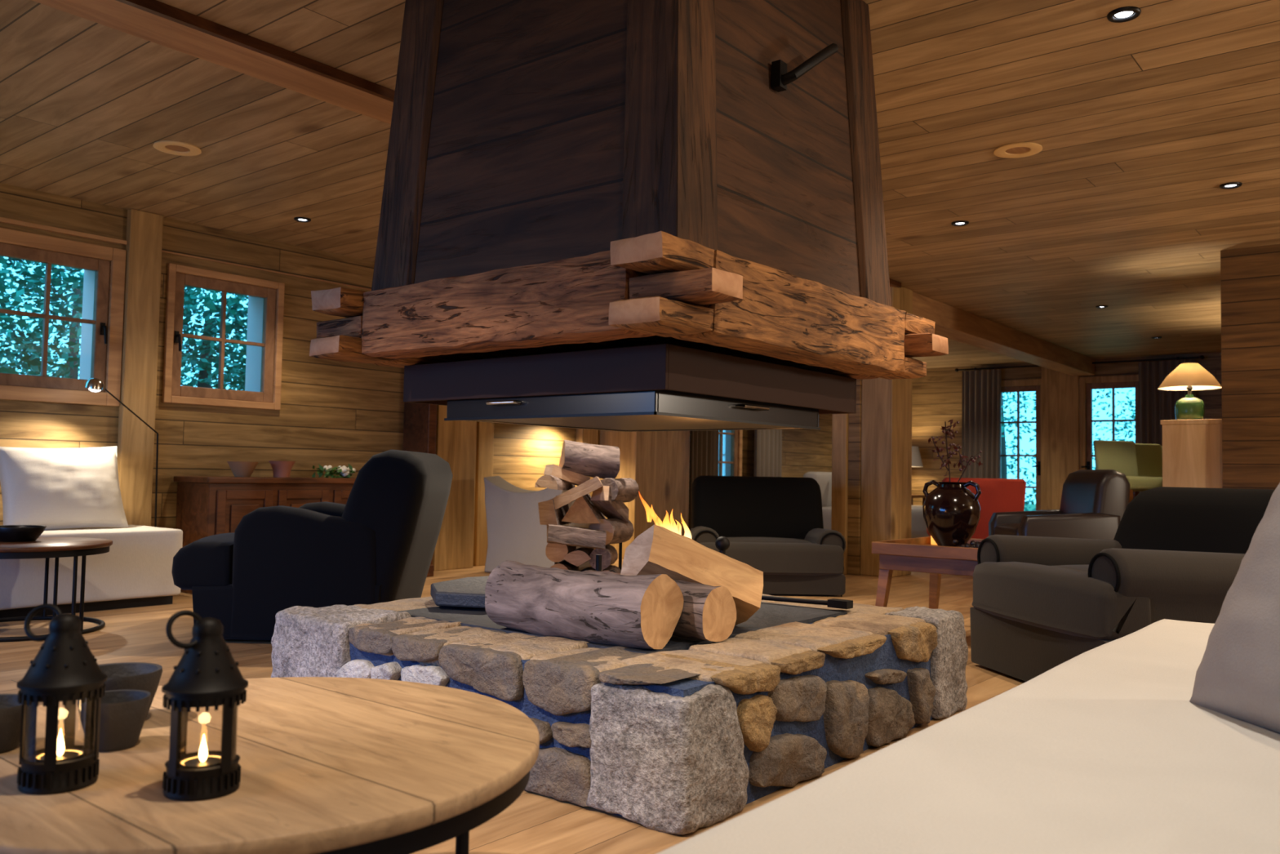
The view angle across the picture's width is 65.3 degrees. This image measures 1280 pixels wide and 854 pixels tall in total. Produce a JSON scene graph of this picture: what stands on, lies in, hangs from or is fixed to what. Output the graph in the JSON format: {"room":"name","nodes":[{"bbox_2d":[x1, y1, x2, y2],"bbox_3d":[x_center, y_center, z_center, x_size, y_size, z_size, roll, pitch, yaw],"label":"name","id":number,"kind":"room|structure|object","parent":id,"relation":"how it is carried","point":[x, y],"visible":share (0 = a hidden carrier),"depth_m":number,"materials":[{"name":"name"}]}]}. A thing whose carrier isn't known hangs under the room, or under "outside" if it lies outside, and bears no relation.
{"room":"hotel lobby","nodes":[
{"label":"hotel lobby","id":0,"kind":"room"},
{"bbox_2d":[0,182,832,529],"bbox_3d":[-1.743,-0.034,8.913,0.370,2.530,18.100,-1,-3,39],"label":"wall","id":1,"kind":"structure","parent":0,"point":[333,412],"depth_m":7.45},
{"bbox_2d":[0,227,126,406],"bbox_3d":[-3.968,-0.679,6.104,0.432,1.030,1.410,-1,-3,39],"label":"window","id":2,"kind":"structure","parent":1,"relation":"in","point":[95,335],"depth_m":6.39,"materials":[{"name":"brown wood"}]},
{"bbox_2d":[116,208,163,526],"bbox_3d":[-3.322,-0.168,6.604,0.059,2.528,0.215,-1,-3,39],"label":"column","id":3,"kind":"structure","parent":1,"relation":"attached to","point":[135,439],"depth_m":6.59,"materials":[{"name":"brown wood"}]},
{"bbox_2d":[0,217,371,290],"bbox_3d":[-4.444,-1.290,5.252,0.034,0.025,8.500,-1,-3,39],"label":"trim","id":4,"kind":"structure","parent":1,"relation":"attached to","point":[6,220],"depth_m":6.42,"materials":[{"name":"brown wood"}]},
{"bbox_2d":[162,262,284,409],"bbox_3d":[-3.076,-0.617,7.214,0.432,0.950,0.870,-1,-3,39],"label":"window","id":5,"kind":"structure","parent":1,"relation":"in","point":[263,308],"depth_m":7.16,"materials":[{"name":"brown wood"}]},
{"bbox_2d":[403,402,436,564],"bbox_3d":[-1.820,-0.065,8.258,0.329,2.528,0.080,-1,-3,39],"label":"trim","id":6,"kind":"structure","parent":1,"relation":"attached to","point":[420,419],"depth_m":8.19,"materials":[{"name":"brown wood"}]},
{"bbox_2d":[432,404,476,570],"bbox_3d":[-1.625,-0.043,8.645,0.149,2.528,0.430,-1,-3,39],"label":"trim","id":7,"kind":"structure","parent":1,"relation":"attached to","point":[455,440],"depth_m":8.58,"materials":[{"name":"brown wood"}]},
{"bbox_2d":[472,421,493,565],"bbox_3d":[-1.400,-0.023,8.997,0.059,2.528,0.180,-1,-3,39],"label":"trim","id":8,"kind":"structure","parent":1,"relation":"attached to","point":[485,430],"depth_m":8.92,"materials":[{"name":"brown wood"}]},
{"bbox_2d":[575,428,598,549],"bbox_3d":[-0.532,0.041,10.054,0.089,2.528,0.240,-1,-3,39],"label":"trim","id":9,"kind":"structure","parent":1,"relation":"attached to","point":[583,435],"depth_m":10.00,"materials":[{"name":"brown wood"}]},
{"bbox_2d":[597,430,689,558],"bbox_3d":[0.033,0.067,10.389,0.548,2.528,0.910,-1,-3,39],"label":"trim","id":10,"kind":"structure","parent":1,"relation":"attached to","point":[658,461],"depth_m":10.10,"materials":[{"name":"brown wood"}]},
{"bbox_2d":[718,430,742,475],"bbox_3d":[0.888,0.102,12.140,0.432,1.770,0.750,-1,-3,39],"label":"window","id":11,"kind":"structure","parent":1,"relation":"in","point":[730,442],"depth_m":12.20,"materials":[{"name":"brown wood"}]},
{"bbox_3d":[1.153,-0.991,12.102,0.178,0.026,2.200,-1,-3,39],"label":"curtain rod","id":12,"kind":"object","parent":1,"relation":"attached to","visible":0},
{"bbox_2d":[689,430,719,528],"bbox_3d":[0.730,0.181,11.421,0.066,2.380,0.520,-1,-3,39],"label":"curtain","id":13,"kind":"object","parent":12,"relation":"hanging from","point":[704,443],"visible":0.09,"depth_m":11.40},
{"bbox_2d":[753,429,782,476],"bbox_3d":[1.600,0.247,12.503,0.066,2.380,0.600,-1,-3,39],"label":"curtain","id":14,"kind":"object","parent":12,"relation":"hanging from","point":[767,442],"visible":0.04,"depth_m":12.48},
{"bbox_2d":[0,558,1025,853],"bbox_3d":[2.114,1.204,5.741,10.320,0.100,18.100,-1,-3,39],"label":"floor","id":15,"kind":"structure","parent":0,"point":[535,823],"depth_m":4.26,"materials":[{"name":"brown wood"}]},
{"bbox_2d":[0,537,112,641],"bbox_3d":[-3.125,0.807,5.067,0.780,0.445,0.780,-1,-3,39],"label":"round coffee table","id":16,"kind":"object","parent":15,"relation":"on","point":[46,548],"visible":0.84,"depth_m":4.97,"materials":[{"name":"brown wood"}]},
{"bbox_2d":[0,524,46,542],"bbox_3d":[-3.205,0.548,5.134,0.260,0.075,0.260,-1,-3,39],"label":"bowl","id":17,"kind":"object","parent":16,"relation":"on","point":[8,533],"visible":1,"depth_m":5.06,"materials":[{"name":"black stone"}]},
{"bbox_2d":[0,524,182,617],"bbox_3d":[-4.112,0.783,5.052,0.684,0.457,3.324,-1,-3,39],"label":"sofa","id":18,"kind":"object","parent":15,"relation":"on","point":[135,571],"visible":0.77,"depth_m":5.79,"materials":[{"name":"fabric"}]},
{"bbox_2d":[0,445,128,529],"bbox_3d":[-3.465,0.366,5.996,0.271,0.527,0.709,-1,-3,36],"label":"cushion","id":19,"kind":"object","parent":18,"relation":"on","point":[54,488],"visible":0.96,"depth_m":5.91,"materials":[{"name":"fabric"}]},
{"bbox_2d":[84,377,158,527],"bbox_3d":[-3.235,0.399,6.385,0.120,1.378,0.695,0,-3,27],"label":"reading lamp","id":20,"kind":"object","parent":15,"relation":"on","point":[94,384],"visible":0.71,"depth_m":6.33,"materials":[{"name":"black metal"}]},
{"bbox_2d":[0,676,539,853],"bbox_3d":[-0.638,0.702,1.576,0.944,0.420,0.944,-1,-3,39],"label":"round coffee table","id":21,"kind":"object","parent":15,"relation":"on","point":[329,765],"visible":0.83,"depth_m":1.38,"materials":[{"name":"brown wood"}]},
{"bbox_2d":[0,693,22,753],"bbox_3d":[-0.974,0.447,1.493,0.116,0.070,0.116,-1,-3,39],"label":"stone bowl","id":22,"kind":"object","parent":21,"relation":"on","point":[10,707],"visible":0.61,"depth_m":1.48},
{"bbox_2d":[16,604,107,795],"bbox_3d":[-0.777,0.359,1.343,0.106,0.238,0.106,0,-3,19],"label":"candle lantern","id":23,"kind":"object","parent":21,"relation":"on","point":[64,668],"visible":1,"depth_m":1.32,"materials":[{"name":"black metal"}]},
{"bbox_2d":[35,728,83,762],"bbox_3d":[-0.779,0.435,1.340,0.056,0.060,0.056,-1,-3,39],"label":"tealight","id":24,"kind":"object","parent":23,"relation":"in","point":[63,754],"visible":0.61,"depth_m":1.34,"materials":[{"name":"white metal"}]},
{"bbox_2d":[35,748,83,762],"bbox_3d":[-0.779,0.452,1.339,0.056,0.026,0.056,-1,-3,39],"label":"cup","id":25,"kind":"object","parent":24,"relation":"on","point":[63,754],"depth_m":1.34,"materials":[{"name":"black metal"}]},
{"bbox_2d":[77,688,151,751],"bbox_3d":[-0.802,0.449,1.522,0.100,0.075,0.100,-1,-3,39],"label":"stone bowl","id":26,"kind":"object","parent":21,"relation":"on","point":[123,713],"visible":0.79,"depth_m":1.50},
{"bbox_2d":[97,662,162,716],"bbox_3d":[-0.876,0.449,1.671,0.136,0.085,0.136,-1,-3,39],"label":"stone bowl","id":27,"kind":"object","parent":21,"relation":"on","point":[144,676],"visible":0.29,"depth_m":1.68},
{"bbox_2d":[161,609,248,800],"bbox_3d":[-0.579,0.362,1.329,0.106,0.238,0.106,2,-3,-26],"label":"candle lantern","id":28,"kind":"object","parent":21,"relation":"on","point":[207,674],"visible":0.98,"depth_m":1.30,"materials":[{"name":"black metal"}]},
{"bbox_2d":[179,733,220,768],"bbox_3d":[-0.580,0.438,1.325,0.056,0.060,0.056,-1,-3,39],"label":"tealight","id":29,"kind":"object","parent":28,"relation":"in","point":[203,760],"visible":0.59,"depth_m":1.32,"materials":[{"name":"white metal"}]},
{"bbox_2d":[179,754,220,768],"bbox_3d":[-0.580,0.455,1.324,0.056,0.026,0.056,-1,-3,39],"label":"cup","id":30,"kind":"object","parent":29,"relation":"on","point":[200,761],"depth_m":1.32,"materials":[{"name":"black metal"}]},
{"bbox_2d":[173,475,433,594],"bbox_3d":[-2.403,0.762,7.373,0.475,0.775,1.910,-1,-3,39],"label":"sideboard","id":31,"kind":"object","parent":15,"relation":"on","point":[206,505],"visible":0.31,"depth_m":6.73,"materials":[{"name":"brown wood"}]},
{"bbox_2d":[226,461,258,476],"bbox_3d":[-2.753,0.293,6.918,0.210,0.105,0.210,-1,-3,39],"label":"clay bowl","id":32,"kind":"object","parent":31,"relation":"on","point":[239,468],"visible":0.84,"depth_m":6.86,"materials":[{"name":"brown"}]},
{"bbox_2d":[311,463,355,478],"bbox_3d":[-2.276,0.338,7.477,0.164,0.134,0.373,-1,-3,39],"label":"flower arrangement","id":33,"kind":"object","parent":31,"relation":"on","point":[343,471],"visible":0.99,"depth_m":7.46,"materials":[{"name":"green plant"}]},
{"bbox_2d":[171,449,453,639],"bbox_3d":[-1.671,0.582,5.217,1.245,0.930,0.860,1,-3,0],"label":"armchair","id":34,"kind":"object","parent":15,"relation":"on","point":[377,546],"visible":0.92,"depth_m":4.80,"materials":[{"name":"grey fabric"}]},
{"bbox_2d":[171,532,234,590],"bbox_3d":[-1.876,0.691,5.212,0.840,0.265,0.820,1,-3,0],"label":"seat cushion","id":35,"kind":"object","parent":34,"relation":"on","point":[206,563],"depth_m":4.80,"materials":[{"name":"grey fabric"}]},
{"bbox_2d":[484,475,593,572],"bbox_3d":[-0.826,0.826,8.507,0.756,0.807,0.810,0,-3,23],"label":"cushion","id":36,"kind":"object","parent":15,"relation":"on","point":[515,532],"visible":0.48,"depth_m":8.16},
{"bbox_2d":[554,495,622,569],"bbox_3d":[-0.322,0.776,6.064,0.440,0.700,0.400,1,-3,0],"label":"rack","id":37,"kind":"object","parent":15,"relation":"on","point":[620,544],"visible":0.03,"depth_m":6.24,"materials":[{"name":"black metal"}]},
{"bbox_3d":[-0.454,1.030,6.043,0.126,0.129,0.344,1,-3,6],"label":"log","id":38,"kind":"object","parent":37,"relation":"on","visible":0},
{"bbox_2d":[550,559,579,572],"bbox_3d":[-0.464,0.885,6.050,0.146,0.143,0.346,1,-3,6],"label":"log","id":39,"kind":"object","parent":38,"relation":"on","point":[564,564],"visible":0.3,"depth_m":5.95,"materials":[{"name":"brown wood"}]},
{"bbox_2d":[545,542,576,562],"bbox_3d":[-0.480,0.737,6.056,0.144,0.141,0.349,1,-3,6],"label":"log","id":40,"kind":"object","parent":39,"relation":"on","point":[555,553],"visible":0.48,"depth_m":5.89,"materials":[{"name":"brown wood"}]},
{"bbox_3d":[-0.179,1.026,6.038,0.131,0.126,0.342,1,-3,6],"label":"log","id":41,"kind":"object","parent":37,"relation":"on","visible":0},
{"bbox_2d":[602,564,621,573],"bbox_3d":[-0.185,0.913,6.049,0.129,0.127,0.344,1,-3,6],"label":"log","id":42,"kind":"object","parent":41,"relation":"on","point":[616,569],"visible":0.17,"depth_m":6.06,"materials":[{"name":"brown wood"}]},
{"bbox_2d":[589,544,617,569],"bbox_3d":[-0.221,0.787,6.052,0.137,0.134,0.345,1,-3,6],"label":"log","id":43,"kind":"object","parent":42,"relation":"on","point":[609,555],"visible":0.7,"depth_m":5.89,"materials":[{"name":"brown wood"}]},
{"bbox_2d":[546,524,606,549],"bbox_3d":[-0.377,0.651,5.905,0.348,0.150,0.150,1,-3,-6],"label":"log","id":44,"kind":"object","parent":43,"relation":"on","point":[571,535],"visible":0.99,"depth_m":5.84,"materials":[{"name":"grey wood"}]},
{"bbox_2d":[537,499,571,525],"bbox_3d":[-0.511,0.513,6.049,0.127,0.158,0.329,0,-3,11],"label":"log","id":45,"kind":"object","parent":44,"relation":"on","point":[548,514],"visible":0.84,"depth_m":5.90,"materials":[{"name":"brown wood"}]},
{"bbox_2d":[588,517,634,545],"bbox_3d":[-0.173,0.635,6.098,0.165,0.161,0.350,0,-3,22],"label":"log","id":46,"kind":"object","parent":43,"relation":"on","point":[617,531],"visible":0.8,"depth_m":5.99,"materials":[{"name":"brown wood"}]},
{"bbox_2d":[560,493,604,523],"bbox_3d":[-0.334,0.489,6.068,0.237,0.183,0.338,1,-3,6],"label":"log","id":47,"kind":"object","parent":46,"relation":"on","point":[583,510],"visible":0.83,"depth_m":5.91,"materials":[{"name":"brown wood"}]},
{"bbox_2d":[548,476,602,509],"bbox_3d":[-0.393,0.403,5.941,0.361,0.222,0.105,1,-3,7],"label":"log","id":48,"kind":"object","parent":47,"relation":"on","point":[562,500],"visible":0.9,"depth_m":5.89,"materials":[{"name":"brown wood"}]},
{"bbox_2d":[533,475,575,490],"bbox_3d":[-0.513,0.337,6.055,0.156,0.092,0.319,0,-3,17],"label":"log","id":49,"kind":"object","parent":48,"relation":"on","point":[550,482],"visible":0.83,"depth_m":5.92,"materials":[{"name":"brown wood"}]},
{"bbox_2d":[543,464,590,485],"bbox_3d":[-0.442,0.297,6.057,0.270,0.134,0.104,3,-3,-31],"label":"log","id":50,"kind":"object","parent":49,"relation":"on","point":[573,477],"visible":0.84,"depth_m":6.01,"materials":[{"name":"brown wood"}]},
{"bbox_2d":[590,485,628,522],"bbox_3d":[-0.178,0.470,6.072,0.129,0.230,0.296,0,-3,27],"label":"log","id":51,"kind":"object","parent":46,"relation":"on","point":[601,497],"visible":0.9,"depth_m":6.00,"materials":[{"name":"brown wood"}]},
{"bbox_2d":[600,477,638,502],"bbox_3d":[-0.138,0.388,6.122,0.155,0.155,0.338,0,-3,22],"label":"log","id":52,"kind":"object","parent":51,"relation":"on","point":[626,489],"visible":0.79,"depth_m":6.04,"materials":[{"name":"brown wood"}]},
{"bbox_2d":[559,440,620,478],"bbox_3d":[-0.305,0.199,6.061,0.361,0.238,0.149,2,-3,-15],"label":"log","id":53,"kind":"object","parent":52,"relation":"on","point":[602,461],"visible":0.96,"depth_m":6.01,"materials":[{"name":"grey wood"}]},
{"bbox_3d":[-0.315,1.040,6.045,0.128,0.126,0.347,1,-3,6],"label":"log","id":54,"kind":"object","parent":37,"relation":"on","visible":0},
{"bbox_2d":[577,566,595,572],"bbox_3d":[-0.320,0.908,6.046,0.177,0.095,0.337,1,-3,6],"label":"log","id":55,"kind":"object","parent":54,"relation":"on","point":[588,567],"visible":0.15,"depth_m":6.10,"materials":[{"name":"wood"}]},
{"bbox_2d":[563,546,594,566],"bbox_3d":[-0.353,0.784,6.053,0.172,0.099,0.351,1,-3,6],"label":"log","id":56,"kind":"object","parent":55,"relation":"on","point":[581,555],"visible":0.8,"depth_m":5.89,"materials":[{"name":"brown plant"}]},
{"bbox_2d":[271,594,967,835],"bbox_3d":[-0.027,0.838,3.563,1.792,0.380,1.805,-1,-3,39],"label":"stone hearth","id":57,"kind":"object","parent":15,"relation":"on","point":[675,739],"visible":0.82,"depth_m":2.76,"materials":[{"name":"stone"}]},
{"bbox_2d":[430,575,489,608],"bbox_3d":[-0.612,0.627,3.859,0.365,0.051,0.696,1,-3,5],"label":"slab","id":58,"kind":"object","parent":57,"relation":"on","point":[466,592],"visible":0.48,"depth_m":3.56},
{"bbox_2d":[484,559,684,649],"bbox_3d":[-0.182,0.534,3.014,0.619,0.226,0.214,0,-3,36],"label":"log","id":59,"kind":"object","parent":57,"relation":"on","point":[636,611],"visible":0.99,"depth_m":2.90,"materials":[{"name":"wood"}]},
{"bbox_2d":[584,569,736,643],"bbox_3d":[0.031,0.554,3.126,0.568,0.169,0.172,-1,-3,43],"label":"log","id":60,"kind":"object","parent":57,"relation":"on","point":[708,611],"visible":0.31,"depth_m":2.93,"materials":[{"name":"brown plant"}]},
{"bbox_2d":[639,492,691,538],"bbox_3d":[0.173,0.382,3.567,0.378,0.301,0.095,0,-3,28],"label":"fire","id":61,"kind":"object","parent":57,"relation":"on","point":[666,524],"visible":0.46,"depth_m":3.60,"materials":[{"name":"yellow"}]},
{"bbox_2d":[620,524,763,625],"bbox_3d":[0.166,0.486,3.214,0.462,0.351,0.244,2,-3,-22],"label":"log","id":62,"kind":"object","parent":57,"relation":"on","point":[656,550],"visible":0.6,"depth_m":3.14,"materials":[{"name":"brown wood"}]},
{"bbox_2d":[760,595,853,608],"bbox_3d":[0.585,0.663,3.847,0.484,0.028,0.055,-1,-3,35],"label":"fire poker","id":63,"kind":"object","parent":57,"relation":"on","point":[833,602],"visible":0.84,"depth_m":3.77,"materials":[{"name":"black metal"}]},
{"bbox_2d":[689,475,845,596],"bbox_3d":[0.921,0.849,7.600,1.107,0.940,1.140,1,-3,0],"label":"armchair","id":64,"kind":"object","parent":15,"relation":"on","point":[773,526],"visible":0.77,"depth_m":7.70,"materials":[{"name":"brown fabric"}]},
{"bbox_2d":[700,537,844,575],"bbox_3d":[0.919,0.942,7.393,1.060,0.235,0.735,1,-3,0],"label":"seat cushion","id":65,"kind":"object","parent":64,"relation":"on","point":[772,556],"depth_m":7.05,"materials":[{"name":"grey fabric"}]},
{"bbox_2d":[803,471,928,537],"bbox_3d":[3.243,1.059,13.510,1.075,0.870,2.400,-1,-3,39],"label":"sofa","id":66,"kind":"object","parent":15,"relation":"on","point":[918,526],"visible":0.13,"depth_m":12.99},
{"bbox_2d":[871,536,983,608],"bbox_3d":[1.714,0.872,5.330,0.660,0.512,0.790,-1,-3,39],"label":"tray table","id":67,"kind":"object","parent":15,"relation":"on","point":[917,554],"visible":0.39,"depth_m":5.13,"materials":[{"name":"brown wood"}]},
{"bbox_2d":[922,418,982,546],"bbox_3d":[1.629,0.303,5.222,0.290,0.694,0.290,2,-3,-27],"label":"ceramic vase","id":68,"kind":"object","parent":67,"relation":"on","point":[951,511],"visible":0.97,"depth_m":5.13,"materials":[{"name":"black ceramic"}]},
{"bbox_2d":[655,618,1279,853],"bbox_3d":[0.790,0.486,1.262,1.084,0.847,4.224,-1,-3,39],"label":"sofa","id":69,"kind":"object","parent":15,"relation":"on","point":[1106,749],"visible":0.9,"depth_m":1.45,"materials":[{"name":"fabric"}]},
{"bbox_2d":[1189,482,1279,733],"bbox_3d":[1.256,0.274,1.711,0.333,0.557,0.620,1,-3,-4],"label":"cushion","id":70,"kind":"object","parent":69,"relation":"on","point":[1237,676],"visible":0.98,"depth_m":1.83,"materials":[{"name":"beige fabric"}]},
{"bbox_2d":[926,477,1026,538],"bbox_3d":[3.079,0.904,9.246,0.740,0.861,0.737,1,-3,0],"label":"armchair","id":71,"kind":"object","parent":15,"relation":"on","point":[997,495],"visible":0.15,"depth_m":8.91,"materials":[{"name":"red fabric"}]},
{"bbox_2d":[988,469,1129,539],"bbox_3d":[3.214,0.789,7.691,0.840,0.930,0.760,1,-3,0],"label":"leather armchair","id":72,"kind":"object","parent":15,"relation":"on","point":[1094,503],"visible":0.48,"depth_m":7.37,"materials":[{"name":"black"}]},
{"bbox_2d":[969,486,1275,680],"bbox_3d":[2.137,0.662,4.233,1.140,0.815,1.007,2,-3,-12],"label":"armchair","id":73,"kind":"object","parent":15,"relation":"on","point":[1040,603],"visible":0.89,"depth_m":4.06,"materials":[{"name":"brown fabric"}]},
{"bbox_2d":[971,561,1151,640],"bbox_3d":[1.937,0.714,4.190,0.735,0.260,0.960,2,-3,-12],"label":"seat cushion","id":74,"kind":"object","parent":73,"relation":"on","point":[1053,601],"depth_m":3.93,"materials":[{"name":"grey fabric"}]},
{"bbox_2d":[1093,440,1162,502],"bbox_3d":[4.202,0.715,8.535,0.420,1.210,0.460,2,-3,-13],"label":"bar stool","id":75,"kind":"object","parent":15,"relation":"on","point":[1120,456],"visible":0.38,"depth_m":8.71,"materials":[{"name":"green fabric"}]},
{"bbox_2d":[1134,443,1162,477],"bbox_3d":[4.718,0.750,9.082,0.420,1.210,0.460,2,-3,-13],"label":"bar stool","id":76,"kind":"object","parent":15,"relation":"on","point":[1148,456],"visible":0.05,"depth_m":9.28,"materials":[{"name":"green fabric"}]},
{"bbox_2d":[1160,418,1222,488],"bbox_3d":[4.291,0.621,7.610,0.415,1.315,0.840,-1,-3,39],"label":"cabinet","id":77,"kind":"object","parent":15,"relation":"on","point":[1192,449],"depth_m":7.31,"materials":[{"name":"brown wood"}]},
{"bbox_2d":[1157,363,1221,419],"bbox_3d":[4.153,-0.261,7.543,0.430,0.435,0.430,-1,-3,39],"label":"table lamp","id":78,"kind":"object","parent":77,"relation":"on","point":[1186,376],"visible":0.89,"depth_m":7.46,"materials":[{"name":"green ceramic"}]},
{"bbox_2d":[1160,418,1222,425],"bbox_3d":[4.302,-0.018,7.640,0.415,0.035,0.840,-1,-3,39],"label":"countertop","id":79,"kind":"structure","parent":77,"relation":"on","point":[1209,420],"depth_m":7.32,"materials":[{"name":"brown wood"}]},
{"bbox_2d":[0,0,1279,368],"bbox_3d":[2.161,-1.432,5.863,10.320,0.120,18.100,-1,-3,39],"label":"ceiling","id":80,"kind":"structure","parent":0,"point":[1140,123],"depth_m":5.04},
{"bbox_2d":[152,140,201,155],"bbox_3d":[-2.452,-1.474,5.291,0.234,0.011,0.234,-1,-3,39],"label":"ceiling speaker","id":81,"kind":"object","parent":80,"relation":"attached to","point":[175,148],"visible":1,"depth_m":5.28,"materials":[{"name":"brown plastic"}]},
{"bbox_2d":[31,0,895,287],"bbox_3d":[-1.330,-1.484,4.400,0.265,0.034,11.050,-1,-3,39],"label":"ceiling beam","id":82,"kind":"structure","parent":80,"relation":"attached to","point":[113,14],"depth_m":3.98,"materials":[{"name":"brown wood"}]},
{"bbox_2d":[115,0,901,288],"bbox_3d":[-1.215,-1.483,4.307,0.029,0.041,11.050,-1,-3,39],"label":"trim","id":83,"kind":"structure","parent":80,"relation":"attached to","point":[160,9],"depth_m":3.93,"materials":[{"name":"brown wood"}]},
{"bbox_2d":[371,0,891,342],"bbox_3d":[0.026,-0.957,3.423,1.325,1.129,1.272,-1,-3,39],"label":"hood","id":84,"kind":"object","parent":80,"relation":"hanging from","point":[522,131],"visible":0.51,"depth_m":2.99,"materials":[{"name":"brown wood"}]},
{"bbox_2d":[310,231,947,379],"bbox_3d":[0.001,-0.306,3.426,1.628,0.231,1.651,-1,-3,39],"label":"mantel beam","id":85,"kind":"structure","parent":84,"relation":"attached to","point":[688,293],"depth_m":2.81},
{"bbox_2d":[403,343,856,431],"bbox_3d":[-0.016,-0.096,3.495,1.125,0.191,1.136,-1,-3,39],"label":"hood","id":86,"kind":"object","parent":84,"relation":"attached to","point":[660,387],"visible":1,"depth_m":3.06,"materials":[{"name":"black"}]},
{"bbox_2d":[993,142,1042,158],"bbox_3d":[1.923,-1.406,5.081,0.234,0.011,0.234,-1,-3,39],"label":"ceiling speaker","id":87,"kind":"object","parent":80,"relation":"attached to","point":[1020,149],"visible":1,"depth_m":5.07,"materials":[{"name":"brown plastic"}]},
{"bbox_2d":[1106,6,1141,22],"bbox_3d":[1.738,-1.483,3.586,0.112,0.022,0.112,-1,-3,39],"label":"recessed light","id":88,"kind":"object","parent":80,"relation":"in","point":[1122,14],"visible":1,"depth_m":3.58,"materials":[{"name":"black metal"}]},
{"bbox_2d":[831,413,848,574],"bbox_3d":[1.848,0.031,8.908,0.139,2.528,0.310,-1,-3,39],"label":"trim","id":89,"kind":"structure","parent":0,"point":[839,512],"depth_m":8.76,"materials":[{"name":"brown wood"}]},
{"bbox_2d":[847,378,862,575],"bbox_3d":[1.974,0.031,8.864,0.109,2.528,0.320,-1,-3,39],"label":"trim","id":90,"kind":"structure","parent":0,"point":[855,419],"depth_m":8.71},
{"bbox_2d":[860,286,912,577],"bbox_3d":[2.174,0.031,8.793,0.290,2.528,0.420,-1,-3,39],"label":"wooden post","id":91,"kind":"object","parent":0,"point":[886,504],"depth_m":8.63,"materials":[{"name":"brown wood"}]},
{"bbox_2d":[911,352,1222,505],"bbox_3d":[7.817,0.306,12.578,9.950,2.530,0.200,-1,-3,39],"label":"wall","id":92,"kind":"structure","parent":0,"point":[936,397],"depth_m":15.03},
{"bbox_2d":[912,291,1094,376],"bbox_3d":[4.182,-0.968,11.370,0.290,0.224,6.250,-1,-3,39],"label":"trim","id":93,"kind":"structure","parent":92,"relation":"attached to","point":[951,322],"depth_m":10.84,"materials":[{"name":"brown wood"}]},
{"bbox_2d":[1000,378,1041,510],"bbox_3d":[5.475,0.468,14.394,0.820,2.290,0.247,-1,-3,39],"label":"door","id":94,"kind":"structure","parent":92,"relation":"in","point":[1016,385],"depth_m":14.25,"materials":[{"name":"brown wood"}]},
{"bbox_2d":[1041,366,1079,510],"bbox_3d":[5.880,0.336,13.958,0.500,2.528,0.069,-1,-3,39],"label":"trim","id":95,"kind":"structure","parent":92,"relation":"attached to","point":[1060,390],"depth_m":13.96,"materials":[{"name":"brown wood"}]},
{"bbox_2d":[955,355,1204,372],"bbox_3d":[5.994,-0.864,13.851,3.265,0.056,0.205,-1,-3,39],"label":"curtain rod","id":96,"kind":"object","parent":92,"relation":"attached to","point":[1202,357],"visible":0.84,"depth_m":13.47,"materials":[{"name":"black"}]},
{"bbox_2d":[961,368,1001,478],"bbox_3d":[4.960,0.380,14.513,0.570,2.420,0.076,-1,-3,39],"label":"curtain","id":97,"kind":"object","parent":96,"relation":"hanging from","point":[980,389],"visible":0.63,"depth_m":14.52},
{"bbox_2d":[1138,359,1195,492],"bbox_3d":[6.855,0.343,12.993,0.670,2.420,0.076,-1,-3,39],"label":"curtain","id":98,"kind":"object","parent":96,"relation":"hanging from","point":[1155,405],"visible":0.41,"depth_m":13.11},
{"bbox_2d":[1079,374,1139,493],"bbox_3d":[6.462,0.449,13.602,0.870,2.290,0.247,-1,-3,39],"label":"door","id":99,"kind":"structure","parent":92,"relation":"in","point":[1118,381],"depth_m":13.74,"materials":[{"name":"brown wood"}]},
{"bbox_2d":[1220,244,1279,488],"bbox_3d":[5.890,-0.036,5.923,4.220,2.529,0.250,-1,-3,39],"label":"wall partition","id":100,"kind":"structure","parent":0,"point":[1250,277],"depth_m":7.05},
{"label":"outside","id":101,"kind":"structure","parent":0,"visible":0},
{"bbox_2d":[1023,503,1035,511],"bbox_3d":[2.331,1.846,10.856,70.000,0.300,80.000,-1,-3,39],"label":"ground","id":102,"kind":"structure","parent":101,"point":[1033,506],"depth_m":43.34,"materials":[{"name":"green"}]},
{"bbox_2d":[0,256,82,377],"bbox_3d":[-6.481,-0.846,7.795,3.551,4.492,3.592,-1,-3,39],"label":"tree","id":103,"kind":"object","parent":102,"relation":"on","point":[34,362],"visible":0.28,"depth_m":8.27,"materials":[{"name":"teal plant"}]},
{"bbox_2d":[0,260,231,388],"bbox_3d":[-7.287,-1.068,12.561,4.319,5.345,4.415,-1,-4,41],"label":"tree","id":104,"kind":"object","parent":102,"relation":"on","point":[73,372],"visible":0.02,"depth_m":12.49,"materials":[{"name":"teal plant"}]},
{"bbox_2d":[0,265,248,391],"bbox_3d":[-4.678,-0.552,10.623,3.900,4.335,3.694,-1,-3,39],"label":"tree","id":105,"kind":"object","parent":102,"relation":"on","point":[205,376],"visible":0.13,"depth_m":10.25,"materials":[{"name":"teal plant"}]},
{"bbox_2d":[1001,388,1110,511],"bbox_3d":[6.471,-0.063,18.034,3.568,4.335,3.453,-1,-3,39],"label":"tree","id":106,"kind":"object","parent":102,"relation":"on","point":[1004,465],"visible":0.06,"depth_m":17.68,"materials":[{"name":"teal plant"}]},
{"bbox_2d":[1092,389,1135,469],"bbox_3d":[10.011,0.137,19.692,3.461,4.631,3.441,-2,-4,44],"label":"tree","id":107,"kind":"object","parent":102,"relation":"on","point":[1130,402],"visible":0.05,"depth_m":19.80,"materials":[{"name":"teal plant"}]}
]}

